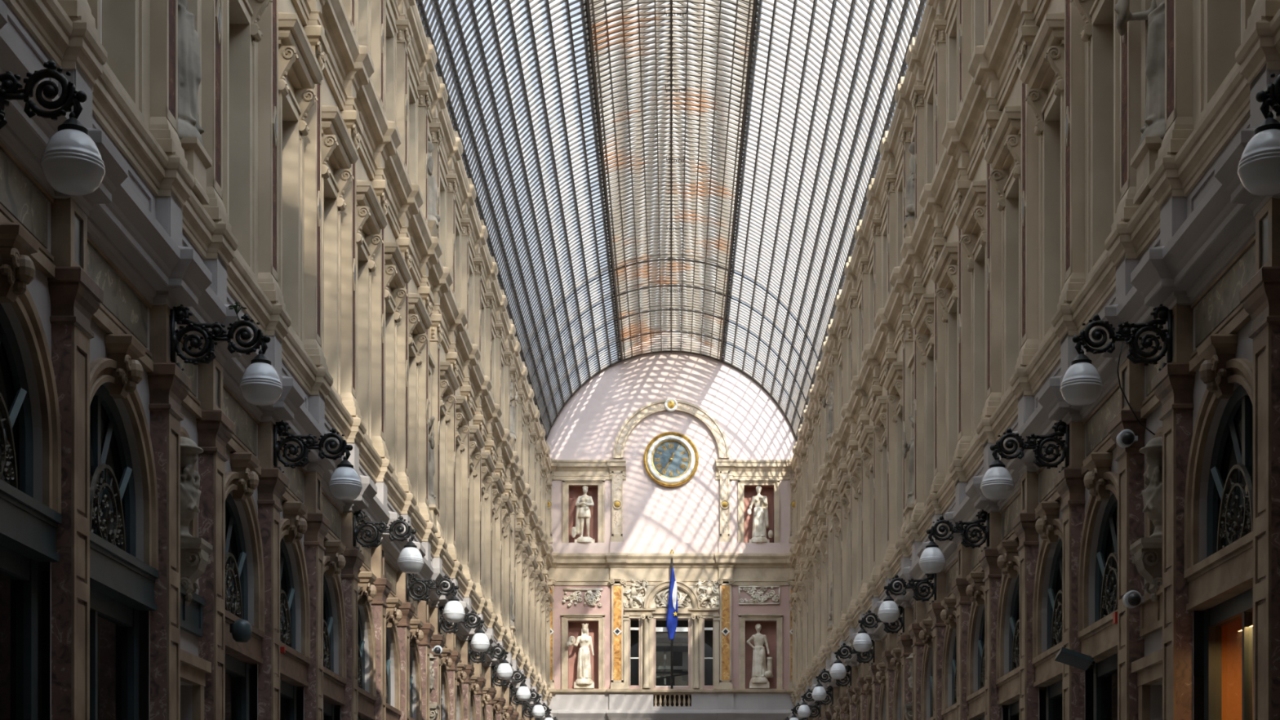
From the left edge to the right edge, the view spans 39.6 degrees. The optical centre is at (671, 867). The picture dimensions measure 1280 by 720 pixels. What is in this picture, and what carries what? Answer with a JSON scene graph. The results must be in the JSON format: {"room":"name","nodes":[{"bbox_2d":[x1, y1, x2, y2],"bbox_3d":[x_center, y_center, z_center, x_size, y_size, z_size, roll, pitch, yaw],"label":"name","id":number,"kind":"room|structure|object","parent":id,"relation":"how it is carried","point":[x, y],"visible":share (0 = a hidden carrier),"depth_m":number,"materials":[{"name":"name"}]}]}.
{"room":"shopping arcade","nodes":[
{"label":"shopping arcade","id":0,"kind":"room"},
{"bbox_2d":[0,0,554,719],"bbox_3d":[-4.675,-5.860,22.047,1.970,14.920,72.095,0,0,0],"label":"wall","id":1,"kind":"structure","parent":0,"point":[303,205],"depth_m":17.73,"materials":[{"name":"beige stone"}]},
{"bbox_2d":[0,363,10,484],"bbox_3d":[-4.250,-2.875,10.700,0.001,1.170,1.480,0,0,0],"label":"window grille","id":2,"kind":"object","parent":1,"relation":"attached to","point":[2,387],"depth_m":11.31,"materials":[{"name":"metal"}]},
{"bbox_2d":[0,303,61,719],"bbox_3d":[-4.117,-0.950,10.700,0.265,5.100,1.840,0,0,0],"label":"window","id":3,"kind":"structure","parent":1,"relation":"in","point":[28,526],"depth_m":11.33,"materials":[{"name":"green paint"}]},
{"bbox_2d":[0,59,105,195],"bbox_3d":[-3.497,-4.045,9.626,0.868,0.780,0.331,0,0,6],"label":"wall lamp","id":4,"kind":"object","parent":1,"relation":"attached to","point":[72,163],"visible":1,"depth_m":9.58,"materials":[{"name":"glass"}]},
{"bbox_2d":[42,384,158,719],"bbox_3d":[-4.117,-0.950,12.900,0.265,5.100,1.840,0,0,0],"label":"window","id":5,"kind":"structure","parent":1,"relation":"in","point":[122,585],"depth_m":13.11,"materials":[{"name":"green paint"}]},
{"bbox_2d":[89,404,117,546],"bbox_3d":[-4.250,-2.875,12.900,0.001,1.170,1.480,0,0,0],"label":"window grille","id":6,"kind":"object","parent":1,"relation":"attached to","point":[108,461],"depth_m":13.36,"materials":[{"name":"metal"}]},
{"bbox_2d":[177,0,204,146],"bbox_3d":[-4.070,-6.905,14.563,0.487,1.962,0.889,0,0,-15],"label":"statue","id":7,"kind":"object","parent":1,"relation":"on","point":[189,77],"visible":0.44,"depth_m":14.60,"materials":[{"name":"stone"}]},
{"bbox_2d":[180,436,203,537],"bbox_3d":[-4.068,-3.157,14.705,0.368,0.894,0.364,0,0,-27],"label":"bust","id":8,"kind":"object","parent":1,"relation":"on","point":[190,494],"visible":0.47,"depth_m":14.63,"materials":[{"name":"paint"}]},
{"bbox_2d":[180,584,211,719],"bbox_3d":[-4.165,-0.355,14.710,0.450,3.910,1.060,0,0,0],"label":"door","id":9,"kind":"structure","parent":1,"relation":"in","point":[193,668],"depth_m":14.96,"materials":[{"name":"green paint"}]},
{"bbox_2d":[169,304,282,405],"bbox_3d":[-3.497,-4.045,14.026,0.868,0.780,0.331,0,0,6],"label":"wall lamp","id":10,"kind":"object","parent":1,"relation":"attached to","point":[260,384],"visible":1,"depth_m":13.98,"materials":[{"name":"black metal"}]},
{"bbox_2d":[225,520,233,612],"bbox_3d":[-4.250,-2.875,16.520,0.001,1.170,1.480,0,0,0],"label":"window grille","id":11,"kind":"object","parent":1,"relation":"attached to","point":[228,574],"depth_m":17.11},
{"bbox_2d":[225,493,265,719],"bbox_3d":[-4.117,-0.950,16.520,0.265,5.100,1.840,0,0,0],"label":"window","id":12,"kind":"structure","parent":1,"relation":"in","point":[238,655],"depth_m":16.95,"materials":[{"name":"green paint"}]},
{"bbox_2d":[230,619,252,642],"bbox_3d":[-3.885,-2.143,16.058,0.190,0.200,0.177,0,0,0],"label":"lantern","id":13,"kind":"object","parent":12,"relation":"attached to","point":[241,629],"visible":1,"depth_m":15.99,"materials":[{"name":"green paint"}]},
{"bbox_2d":[247,0,272,44],"bbox_3d":[-3.930,-8.263,16.520,0.260,0.874,1.360,0,0,0],"label":"hood","id":14,"kind":"object","parent":1,"relation":"attached to","point":[255,8],"depth_m":16.97,"materials":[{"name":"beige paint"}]},
{"bbox_2d":[248,538,310,719],"bbox_3d":[-4.117,-0.950,18.720,0.265,5.100,1.840,0,0,0],"label":"window","id":15,"kind":"structure","parent":1,"relation":"in","point":[294,665],"depth_m":19.03,"materials":[{"name":"green paint"}]},
{"bbox_2d":[280,585,283,642],"bbox_3d":[-4.250,-2.875,18.720,0.001,1.170,1.480,0,0,0],"label":"window grille","id":16,"kind":"object","parent":1,"relation":"attached to","point":[281,609],"depth_m":19.37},
{"bbox_2d":[278,12,323,139],"bbox_3d":[-3.930,-8.263,18.720,0.260,0.874,1.360,0,0,0],"label":"hood","id":17,"kind":"object","parent":1,"relation":"attached to","point":[300,70],"depth_m":18.77,"materials":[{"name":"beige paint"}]},
{"bbox_2d":[273,420,362,500],"bbox_3d":[-3.497,-4.045,17.646,0.868,0.780,0.331,0,0,6],"label":"wall lamp","id":18,"kind":"object","parent":1,"relation":"attached to","point":[344,482],"visible":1,"depth_m":17.60,"materials":[{"name":"black metal"}]},
{"bbox_2d":[296,573,346,719],"bbox_3d":[-4.117,-0.950,20.920,0.265,5.100,1.840,0,0,0],"label":"window","id":19,"kind":"structure","parent":1,"relation":"in","point":[334,684],"depth_m":21.26,"materials":[{"name":"green paint"}]},
{"bbox_2d":[321,105,358,213],"bbox_3d":[-3.930,-8.263,20.920,0.260,0.874,1.360,0,0,0],"label":"hood","id":20,"kind":"object","parent":1,"relation":"attached to","point":[339,151],"depth_m":21.00,"materials":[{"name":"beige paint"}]},
{"bbox_2d":[334,604,376,719],"bbox_3d":[-4.117,-0.950,23.120,0.265,5.100,1.840,0,0,0],"label":"window","id":21,"kind":"structure","parent":1,"relation":"in","point":[366,700],"depth_m":23.48,"materials":[{"name":"green paint"}]},
{"bbox_2d":[355,179,387,275],"bbox_3d":[-3.930,-8.263,23.120,0.260,0.874,1.360,0,0,0],"label":"hood","id":22,"kind":"object","parent":1,"relation":"attached to","point":[371,218],"depth_m":23.21,"materials":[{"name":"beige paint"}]},
{"bbox_2d":[353,509,423,573],"bbox_3d":[-3.497,-4.045,22.046,0.868,0.780,0.331,0,0,6],"label":"wall lamp","id":23,"kind":"object","parent":1,"relation":"attached to","point":[410,560],"visible":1,"depth_m":22.00,"materials":[{"name":"black metal"}]},
{"bbox_2d":[386,634,401,719],"bbox_3d":[-4.117,-0.950,25.320,0.265,5.100,1.840,0,0,0],"label":"window","id":24,"kind":"structure","parent":1,"relation":"in","point":[392,713],"depth_m":25.77,"materials":[{"name":"green paint"}]},
{"bbox_2d":[384,241,411,325],"bbox_3d":[-3.930,-8.263,25.320,0.260,0.874,1.360,0,0,0],"label":"hood","id":25,"kind":"object","parent":1,"relation":"attached to","point":[397,272],"depth_m":25.44,"materials":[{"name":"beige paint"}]},
{"bbox_2d":[408,292,431,368],"bbox_3d":[-3.930,-8.263,27.520,0.260,0.874,1.360,0,0,0],"label":"hood","id":26,"kind":"object","parent":1,"relation":"attached to","point":[419,318],"depth_m":27.65,"materials":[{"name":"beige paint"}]},
{"bbox_2d":[428,400,436,506],"bbox_3d":[-4.111,-6.880,29.352,0.502,1.912,0.877,0,0,0],"label":"statue","id":27,"kind":"object","parent":1,"relation":"on","point":[431,437],"visible":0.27,"depth_m":29.23,"materials":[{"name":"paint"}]},
{"bbox_2d":[429,653,436,703],"bbox_3d":[-4.068,-3.157,29.325,0.368,0.894,0.364,0,0,-27],"label":"bust","id":28,"kind":"object","parent":1,"relation":"on","point":[432,657],"visible":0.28,"depth_m":29.27,"materials":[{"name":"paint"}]},
{"bbox_2d":[427,141,439,228],"bbox_3d":[-4.008,-11.277,29.343,0.351,1.401,0.617,0,0,10],"label":"statue","id":29,"kind":"object","parent":1,"relation":"on","point":[432,184],"visible":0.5,"depth_m":29.22,"materials":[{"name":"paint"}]},
{"bbox_2d":[406,573,465,622],"bbox_3d":[-3.497,-4.045,26.446,0.868,0.780,0.331,0,0,6],"label":"wall lamp","id":30,"kind":"object","parent":1,"relation":"attached to","point":[453,611],"visible":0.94,"depth_m":26.40,"materials":[{"name":"black metal"}]},
{"bbox_2d":[440,360,458,425],"bbox_3d":[-3.930,-8.263,31.140,0.260,0.874,1.360,0,0,0],"label":"hood","id":31,"kind":"object","parent":1,"relation":"attached to","point":[449,383],"depth_m":31.30,"materials":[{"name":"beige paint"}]},
{"bbox_2d":[438,605,489,652],"bbox_3d":[-3.497,-4.045,30.066,0.868,0.780,0.331,0,0,6],"label":"wall lamp","id":32,"kind":"object","parent":1,"relation":"attached to","point":[480,642],"visible":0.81,"depth_m":30.02,"materials":[{"name":"black metal"}]},
{"bbox_2d":[455,395,472,453],"bbox_3d":[-3.930,-8.263,33.340,0.260,0.874,1.360,0,0,0],"label":"hood","id":33,"kind":"object","parent":1,"relation":"attached to","point":[464,415],"depth_m":33.48,"materials":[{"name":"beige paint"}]},
{"bbox_2d":[469,425,484,479],"bbox_3d":[-3.930,-8.263,35.540,0.260,0.874,1.360,0,0,0],"label":"hood","id":34,"kind":"object","parent":1,"relation":"attached to","point":[477,442],"depth_m":35.69,"materials":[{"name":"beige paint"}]},
{"bbox_2d":[481,451,495,502],"bbox_3d":[-3.930,-8.263,37.740,0.260,0.874,1.360,0,0,0],"label":"hood","id":35,"kind":"object","parent":1,"relation":"attached to","point":[488,467],"depth_m":37.91,"materials":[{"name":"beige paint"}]},
{"bbox_2d":[467,639,513,679],"bbox_3d":[-3.497,-4.045,34.466,0.868,0.780,0.331,0,0,6],"label":"wall lamp","id":36,"kind":"object","parent":1,"relation":"attached to","point":[504,671],"visible":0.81,"depth_m":34.42,"materials":[{"name":"glass"}]},
{"bbox_2d":[492,475,505,521],"bbox_3d":[-3.930,-8.263,39.940,0.260,0.874,1.360,0,0,0],"label":"hood","id":37,"kind":"object","parent":1,"relation":"attached to","point":[498,488],"depth_m":40.07,"materials":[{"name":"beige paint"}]},
{"bbox_2d":[502,495,513,539],"bbox_3d":[-3.930,-8.263,42.140,0.260,0.874,1.360,0,0,0],"label":"hood","id":38,"kind":"object","parent":1,"relation":"attached to","point":[507,507],"depth_m":42.25,"materials":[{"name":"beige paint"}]},
{"bbox_2d":[491,665,531,701],"bbox_3d":[-3.497,-4.045,38.866,0.868,0.780,0.331,0,0,6],"label":"wall lamp","id":39,"kind":"object","parent":1,"relation":"attached to","point":[523,693],"visible":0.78,"depth_m":38.82,"materials":[{"name":"glass"}]},
{"bbox_2d":[510,382,518,440],"bbox_3d":[-3.981,-11.297,43.842,0.358,1.442,0.653,0,0,-15],"label":"statue","id":40,"kind":"object","parent":1,"relation":"on","point":[512,407],"visible":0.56,"depth_m":43.84,"materials":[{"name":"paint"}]},
{"bbox_2d":[515,525,525,564],"bbox_3d":[-3.930,-8.263,45.760,0.260,0.874,1.360,0,0,0],"label":"hood","id":41,"kind":"object","parent":1,"relation":"attached to","point":[520,535],"depth_m":45.68,"materials":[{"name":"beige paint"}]},
{"bbox_2d":[509,685,545,717],"bbox_3d":[-3.497,-4.045,43.266,0.868,0.780,0.331,0,0,6],"label":"wall lamp","id":42,"kind":"object","parent":1,"relation":"attached to","point":[538,711],"visible":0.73,"depth_m":43.21,"materials":[{"name":"black metal"}]},
{"bbox_2d":[522,541,532,578],"bbox_3d":[-3.930,-8.263,47.960,0.260,0.874,1.360,0,0,0],"label":"hood","id":43,"kind":"object","parent":1,"relation":"attached to","point":[527,551],"depth_m":47.96,"materials":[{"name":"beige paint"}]},
{"bbox_2d":[529,555,538,591],"bbox_3d":[-3.930,-8.263,50.160,0.260,0.874,1.360,0,0,0],"label":"hood","id":44,"kind":"object","parent":1,"relation":"attached to","point":[534,565],"depth_m":50.21,"materials":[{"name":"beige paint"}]},
{"bbox_2d":[521,700,553,719],"bbox_3d":[-3.497,-4.045,46.886,0.868,0.780,0.331,0,0,6],"label":"wall lamp","id":45,"kind":"object","parent":1,"relation":"attached to","point":[548,717],"visible":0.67,"depth_m":46.85,"materials":[{"name":"black metal"}]},
{"bbox_2d":[535,568,543,603],"bbox_3d":[-3.930,-8.263,52.360,0.260,0.874,1.360,0,0,0],"label":"corbel","id":46,"kind":"object","parent":1,"relation":"attached to","point":[540,577],"depth_m":52.41,"materials":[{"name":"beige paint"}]},
{"bbox_2d":[541,581,549,613],"bbox_3d":[-3.930,-8.263,54.560,0.260,0.874,1.360,0,0,0],"label":"corbel","id":47,"kind":"object","parent":1,"relation":"attached to","point":[545,588],"depth_m":54.56,"materials":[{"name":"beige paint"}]},
{"bbox_2d":[546,592,553,622],"bbox_3d":[-3.930,-8.263,56.760,0.260,0.874,1.360,0,0,0],"label":"corbel","id":48,"kind":"object","parent":1,"relation":"attached to","point":[550,600],"depth_m":56.73,"materials":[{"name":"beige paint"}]},
{"bbox_2d":[415,0,927,441],"bbox_3d":[0.000,-15.202,22.430,11.273,5.837,70.860,0,0,0],"label":"ceiling","id":49,"kind":"structure","parent":0,"point":[616,267],"depth_m":41.06,"materials":[{"name":"glass"}]},
{"bbox_2d":[546,332,796,719],"bbox_3d":[0.000,-7.975,58.940,16.000,19.150,2.840,0,0,0],"label":"wall","id":50,"kind":"structure","parent":0,"point":[729,584],"depth_m":57.83,"materials":[{"name":"pink paint"}]},
{"bbox_2d":[566,622,594,684],"bbox_3d":[-2.992,-6.963,57.879,0.907,2.002,0.497,0,0,-15],"label":"niche statue","id":51,"kind":"object","parent":50,"relation":"in","point":[584,665],"visible":1,"depth_m":57.79,"materials":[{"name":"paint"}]},
{"bbox_2d":[570,485,594,542],"bbox_3d":[-2.893,-11.498,57.920,0.754,1.862,0.472,0,0,0],"label":"niche statue","id":52,"kind":"object","parent":50,"relation":"in","point":[583,513],"visible":1,"depth_m":57.85,"materials":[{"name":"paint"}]},
{"bbox_2d":[643,431,698,487],"bbox_3d":[-0.006,-13.277,57.760,1.801,1.801,0.160,0,0,0],"label":"wall clock","id":53,"kind":"object","parent":50,"relation":"attached to","point":[671,459],"visible":1,"depth_m":57.76,"materials":[{"name":"metal"}]},
{"bbox_2d":[666,549,677,688],"bbox_3d":[0.030,-8.079,57.646,0.376,4.532,0.272,0,0,0],"label":"flagpole","id":54,"kind":"object","parent":50,"relation":"on","point":[672,612],"visible":1,"depth_m":57.58,"materials":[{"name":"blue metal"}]},
{"bbox_2d":[655,618,688,686],"bbox_3d":[0.022,-6.997,57.925,1.228,2.278,0.110,0,0,0],"label":"window","id":55,"kind":"structure","parent":50,"relation":"in","point":[657,628],"depth_m":57.88,"materials":[{"name":"white paint"}]},
{"bbox_2d":[746,623,773,683],"bbox_3d":[2.882,-6.978,57.916,0.857,1.946,0.488,0,0,10],"label":"niche statue","id":56,"kind":"object","parent":50,"relation":"on","point":[760,673],"visible":1,"depth_m":57.81,"materials":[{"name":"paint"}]},
{"bbox_2d":[746,485,773,542],"bbox_3d":[2.886,-11.513,57.921,0.868,1.892,0.497,0,0,0],"label":"niche statue","id":57,"kind":"object","parent":50,"relation":"in","point":[760,517],"visible":1,"depth_m":57.81,"materials":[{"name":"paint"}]},
{"bbox_2d":[788,0,1279,719],"bbox_3d":[4.675,-5.860,22.047,1.970,14.920,72.095,0,0,0],"label":"wall","id":58,"kind":"structure","parent":0,"point":[1041,211],"depth_m":19.30,"materials":[{"name":"beige stone"}]},
{"bbox_2d":[788,592,796,623],"bbox_3d":[3.930,-8.263,56.760,0.260,0.874,1.360,0,0,0],"label":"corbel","id":59,"kind":"object","parent":58,"relation":"attached to","point":[792,600],"depth_m":56.72,"materials":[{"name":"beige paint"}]},
{"bbox_2d":[793,581,801,613],"bbox_3d":[3.930,-8.263,54.560,0.260,0.874,1.360,0,0,0],"label":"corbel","id":60,"kind":"object","parent":58,"relation":"attached to","point":[797,589],"depth_m":54.55,"materials":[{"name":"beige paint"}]},
{"bbox_2d":[798,568,807,603],"bbox_3d":[3.930,-8.263,52.360,0.260,0.874,1.360,0,0,0],"label":"hood","id":61,"kind":"object","parent":58,"relation":"attached to","point":[802,577],"depth_m":52.31,"materials":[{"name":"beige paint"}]},
{"bbox_2d":[789,700,820,719],"bbox_3d":[3.497,-4.045,46.834,0.868,0.780,0.331,0,0,6],"label":"wall lamp","id":62,"kind":"object","parent":58,"relation":"attached to","point":[793,717],"visible":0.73,"depth_m":46.85,"materials":[{"name":"black metal"}]},
{"bbox_2d":[804,555,813,591],"bbox_3d":[3.930,-8.263,50.160,0.260,0.874,1.360,0,0,0],"label":"hood","id":63,"kind":"object","parent":58,"relation":"attached to","point":[808,565],"depth_m":50.19,"materials":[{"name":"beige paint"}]},
{"bbox_2d":[810,541,819,578],"bbox_3d":[3.930,-8.263,47.960,0.260,0.874,1.360,0,0,0],"label":"hood","id":64,"kind":"object","parent":58,"relation":"attached to","point":[815,551],"depth_m":48.03,"materials":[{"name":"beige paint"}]},
{"bbox_2d":[797,685,833,717],"bbox_3d":[3.497,-4.045,43.214,0.868,0.780,0.331,0,0,6],"label":"wall lamp","id":65,"kind":"object","parent":58,"relation":"attached to","point":[804,711],"visible":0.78,"depth_m":43.21,"materials":[{"name":"black metal"}]},
{"bbox_2d":[817,525,826,564],"bbox_3d":[3.930,-8.263,45.760,0.260,0.874,1.360,0,0,0],"label":"hood","id":66,"kind":"object","parent":58,"relation":"attached to","point":[822,534],"depth_m":45.82,"materials":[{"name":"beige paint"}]},
{"bbox_2d":[822,381,832,440],"bbox_3d":[3.981,-11.297,44.058,0.358,1.442,0.653,0,0,-15],"label":"statue","id":67,"kind":"object","parent":58,"relation":"on","point":[829,433],"visible":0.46,"depth_m":43.86,"materials":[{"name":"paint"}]},
{"bbox_2d":[811,664,851,701],"bbox_3d":[3.497,-4.045,38.814,0.868,0.780,0.331,0,0,6],"label":"wall lamp","id":68,"kind":"object","parent":58,"relation":"attached to","point":[819,693],"visible":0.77,"depth_m":38.82,"materials":[{"name":"glass"}]},
{"bbox_2d":[829,495,840,539],"bbox_3d":[3.930,-8.263,42.140,0.260,0.874,1.360,0,0,0],"label":"hood","id":69,"kind":"object","parent":58,"relation":"attached to","point":[835,506],"depth_m":42.21,"materials":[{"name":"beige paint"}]},
{"bbox_2d":[837,474,850,521],"bbox_3d":[3.930,-8.263,39.940,0.260,0.874,1.360,0,0,0],"label":"hood","id":70,"kind":"object","parent":58,"relation":"attached to","point":[844,487],"depth_m":40.04,"materials":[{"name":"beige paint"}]},
{"bbox_2d":[829,639,874,679],"bbox_3d":[3.497,-4.045,34.414,0.868,0.780,0.331,0,0,6],"label":"wall lamp","id":71,"kind":"object","parent":58,"relation":"attached to","point":[837,670],"visible":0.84,"depth_m":34.42,"materials":[{"name":"glass"}]},
{"bbox_2d":[847,451,861,502],"bbox_3d":[3.930,-8.263,37.740,0.260,0.874,1.360,0,0,0],"label":"hood","id":72,"kind":"object","parent":58,"relation":"attached to","point":[854,467],"depth_m":37.87,"materials":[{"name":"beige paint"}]},
{"bbox_2d":[857,425,873,479],"bbox_3d":[3.930,-8.263,35.540,0.260,0.874,1.360,0,0,0],"label":"hood","id":73,"kind":"object","parent":58,"relation":"attached to","point":[865,442],"depth_m":35.66,"materials":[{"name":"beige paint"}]},
{"bbox_2d":[852,605,904,652],"bbox_3d":[3.497,-4.045,30.014,0.868,0.780,0.331,0,0,6],"label":"wall lamp","id":74,"kind":"object","parent":58,"relation":"attached to","point":[862,642],"visible":0.81,"depth_m":30.02,"materials":[{"name":"black metal"}]},
{"bbox_2d":[870,395,887,453],"bbox_3d":[3.930,-8.263,33.340,0.260,0.874,1.360,0,0,0],"label":"hood","id":75,"kind":"object","parent":58,"relation":"attached to","point":[878,414],"depth_m":33.46,"materials":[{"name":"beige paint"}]},
{"bbox_2d":[883,360,902,425],"bbox_3d":[3.930,-8.263,31.140,0.260,0.874,1.360,0,0,0],"label":"hood","id":76,"kind":"object","parent":58,"relation":"attached to","point":[893,383],"depth_m":31.29,"materials":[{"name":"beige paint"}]},
{"bbox_2d":[877,573,936,622],"bbox_3d":[3.497,-4.045,26.394,0.868,0.780,0.331,0,0,6],"label":"wall lamp","id":77,"kind":"object","parent":58,"relation":"attached to","point":[888,611],"visible":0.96,"depth_m":26.40,"materials":[{"name":"black metal"}]},
{"bbox_2d":[902,399,914,505],"bbox_3d":[4.111,-6.880,29.308,0.502,1.912,0.877,0,0,0],"label":"statue","id":78,"kind":"object","parent":58,"relation":"on","point":[910,500],"visible":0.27,"depth_m":29.24,"materials":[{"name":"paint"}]},
{"bbox_2d":[903,142,915,228],"bbox_3d":[4.008,-11.277,29.317,0.351,1.401,0.617,0,0,10],"label":"statue","id":79,"kind":"object","parent":58,"relation":"on","point":[910,186],"visible":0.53,"depth_m":29.22,"materials":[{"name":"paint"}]},
{"bbox_2d":[906,653,912,703],"bbox_3d":[4.068,-3.157,29.325,0.368,0.894,0.364,0,0,27],"label":"bust","id":80,"kind":"object","parent":58,"relation":"on","point":[910,657],"visible":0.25,"depth_m":29.27,"materials":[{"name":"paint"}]},
{"bbox_2d":[911,293,933,368],"bbox_3d":[3.930,-8.263,27.520,0.260,0.874,1.360,0,0,0],"label":"hood","id":81,"kind":"object","parent":58,"relation":"attached to","point":[922,320],"depth_m":27.68,"materials":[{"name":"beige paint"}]},
{"bbox_2d":[927,658,933,719],"bbox_3d":[4.117,-0.950,27.520,0.265,5.100,1.840,0,0,0],"label":"window","id":82,"kind":"structure","parent":58,"relation":"in","point":[931,673],"depth_m":28.06,"materials":[{"name":"green paint"}]},
{"bbox_2d":[931,241,957,325],"bbox_3d":[3.930,-8.263,25.320,0.260,0.874,1.360,0,0,0],"label":"hood","id":83,"kind":"object","parent":58,"relation":"attached to","point":[944,273],"depth_m":25.46,"materials":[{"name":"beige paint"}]},
{"bbox_2d":[941,633,956,719],"bbox_3d":[4.117,-0.950,25.320,0.265,5.100,1.840,0,0,0],"label":"window","id":84,"kind":"structure","parent":58,"relation":"in","point":[950,713],"depth_m":25.76,"materials":[{"name":"green paint"}]},
{"bbox_2d":[918,509,989,573],"bbox_3d":[3.497,-4.045,21.994,0.868,0.780,0.331,0,0,6],"label":"wall lamp","id":85,"kind":"object","parent":58,"relation":"attached to","point":[932,560],"visible":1,"depth_m":22.00,"materials":[{"name":"black metal"}]},
{"bbox_2d":[955,179,986,275],"bbox_3d":[3.930,-8.263,23.120,0.260,0.874,1.360,0,0,0],"label":"hood","id":86,"kind":"object","parent":58,"relation":"attached to","point":[971,218],"depth_m":23.23,"materials":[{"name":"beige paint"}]},
{"bbox_2d":[965,607,1008,719],"bbox_3d":[4.117,-0.950,23.120,0.265,5.100,1.840,0,0,0],"label":"window","id":87,"kind":"structure","parent":58,"relation":"in","point":[975,700],"depth_m":23.49,"materials":[{"name":"green paint"}]},
{"bbox_2d":[984,105,1021,213],"bbox_3d":[3.930,-8.263,20.920,0.260,0.874,1.360,0,0,0],"label":"hood","id":88,"kind":"object","parent":58,"relation":"attached to","point":[1003,150],"depth_m":20.99,"materials":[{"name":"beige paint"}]},
{"bbox_2d":[995,573,1046,719],"bbox_3d":[4.117,-0.950,20.920,0.265,5.100,1.840,0,0,0],"label":"window","id":89,"kind":"structure","parent":58,"relation":"in","point":[1008,685],"depth_m":21.26,"materials":[{"name":"green paint"}]},
{"bbox_2d":[980,420,1069,500],"bbox_3d":[3.497,-4.045,17.594,0.868,0.780,0.331,0,0,6],"label":"wall lamp","id":90,"kind":"object","parent":58,"relation":"attached to","point":[997,483],"visible":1,"depth_m":17.60,"materials":[{"name":"black metal"}]},
{"bbox_2d":[1019,12,1064,139],"bbox_3d":[3.930,-8.263,18.720,0.260,0.874,1.360,0,0,0],"label":"hood","id":91,"kind":"object","parent":58,"relation":"attached to","point":[1042,69],"depth_m":18.76,"materials":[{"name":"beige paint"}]},
{"bbox_2d":[1031,538,1093,719],"bbox_3d":[4.117,-0.950,18.720,0.265,5.100,1.840,0,0,0],"label":"window","id":92,"kind":"structure","parent":58,"relation":"in","point":[1048,672],"depth_m":19.04,"materials":[{"name":"green paint"}]},
{"bbox_2d":[1070,0,1094,44],"bbox_3d":[3.930,-8.263,16.520,0.260,0.874,1.360,0,0,0],"label":"hood","id":93,"kind":"object","parent":58,"relation":"attached to","point":[1086,8],"depth_m":16.97,"materials":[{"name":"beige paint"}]},
{"bbox_2d":[1077,493,1117,719],"bbox_3d":[4.117,-0.950,16.520,0.265,5.100,1.840,0,0,0],"label":"window","id":94,"kind":"structure","parent":58,"relation":"in","point":[1099,640],"depth_m":16.88,"materials":[{"name":"green paint"}]},
{"bbox_2d":[1054,647,1094,671],"bbox_3d":[3.869,-2.000,17.007,0.372,0.209,0.205,0,0,0],"label":"floodlight","id":95,"kind":"object","parent":94,"relation":"attached to","point":[1064,655],"visible":1,"depth_m":16.96,"materials":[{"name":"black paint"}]},
{"bbox_2d":[1109,522,1117,613],"bbox_3d":[4.250,-2.875,16.520,0.001,1.170,1.480,0,0,0],"label":"window grille","id":96,"kind":"object","parent":58,"relation":"attached to","point":[1113,575],"depth_m":17.07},
{"bbox_2d":[1059,303,1172,405],"bbox_3d":[3.497,-4.045,13.974,0.868,0.780,0.331,0,0,6],"label":"wall lamp","id":97,"kind":"object","parent":58,"relation":"attached to","point":[1082,384],"visible":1,"depth_m":13.98,"materials":[{"name":"black metal"}]},
{"bbox_2d":[1116,341,1155,435],"bbox_3d":[3.659,-3.788,14.054,0.389,0.707,0.056,0,0,-27],"label":"cable","id":98,"kind":"object","parent":97,"relation":"hanging from","point":[1130,406],"visible":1,"depth_m":14.00,"materials":[{"name":"black metal"}]},
{"bbox_2d":[1115,429,1137,448],"bbox_3d":[3.904,-3.676,15.184,0.172,0.144,0.178,0,0,0],"label":"security camera","id":99,"kind":"object","parent":58,"relation":"attached to","point":[1125,438],"visible":1,"depth_m":15.17,"materials":[{"name":"white plastic"}]},
{"bbox_2d":[1114,0,1165,146],"bbox_3d":[4.070,-6.905,14.857,0.487,1.962,0.889,0,0,-15],"label":"statue","id":100,"kind":"object","parent":58,"relation":"on","point":[1154,117],"visible":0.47,"depth_m":14.59,"materials":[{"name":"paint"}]},
{"bbox_2d":[1131,584,1162,719],"bbox_3d":[4.165,-0.355,14.710,0.450,3.910,1.060,0,0,0],"label":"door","id":101,"kind":"structure","parent":58,"relation":"in","point":[1148,668],"depth_m":14.95,"materials":[{"name":"green paint"}]},
{"bbox_2d":[1122,590,1144,608],"bbox_3d":[3.914,-2.274,15.007,0.172,0.144,0.178,0,0,0],"label":"security camera","id":102,"kind":"object","parent":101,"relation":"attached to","point":[1132,598],"visible":1,"depth_m":14.99,"materials":[{"name":"white plastic"}]},
{"bbox_2d":[1138,436,1162,537],"bbox_3d":[4.068,-3.157,14.705,0.368,0.894,0.364,0,0,27],"label":"bust","id":103,"kind":"object","parent":58,"relation":"on","point":[1152,495],"visible":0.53,"depth_m":14.63,"materials":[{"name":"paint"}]},
{"bbox_2d":[1183,384,1253,719],"bbox_3d":[4.117,-0.950,12.900,0.265,5.100,1.840,0,0,0],"label":"window","id":104,"kind":"structure","parent":58,"relation":"in","point":[1220,585],"depth_m":13.13,"materials":[{"name":"green paint"}]},
{"bbox_2d":[1225,403,1253,546],"bbox_3d":[4.250,-2.875,12.900,0.001,1.170,1.480,0,0,0],"label":"window grille","id":105,"kind":"object","parent":58,"relation":"attached to","point":[1233,461],"depth_m":13.32,"materials":[{"name":"metal"}]},
{"bbox_2d":[1237,73,1279,195],"bbox_3d":[3.497,-4.045,9.574,0.868,0.780,0.331,0,0,6],"label":"wall lamp","id":106,"kind":"object","parent":58,"relation":"attached to","point":[1259,165],"visible":1,"depth_m":9.53,"materials":[{"name":"glass"}]},
{"bbox_3d":[0.000,1.700,23.930,16.000,0.200,75.860,0,0,0],"label":"floor","id":107,"kind":"structure","parent":0,"visible":0},
{"bbox_2d":[1221,613,1253,719],"bbox_3d":[4.450,-0.200,13.050,0.500,3.600,1.700,0,0,0],"label":"wall","id":108,"kind":"structure","parent":107,"relation":"on","point":[1231,633],"depth_m":13.72,"materials":[{"name":"paint"}]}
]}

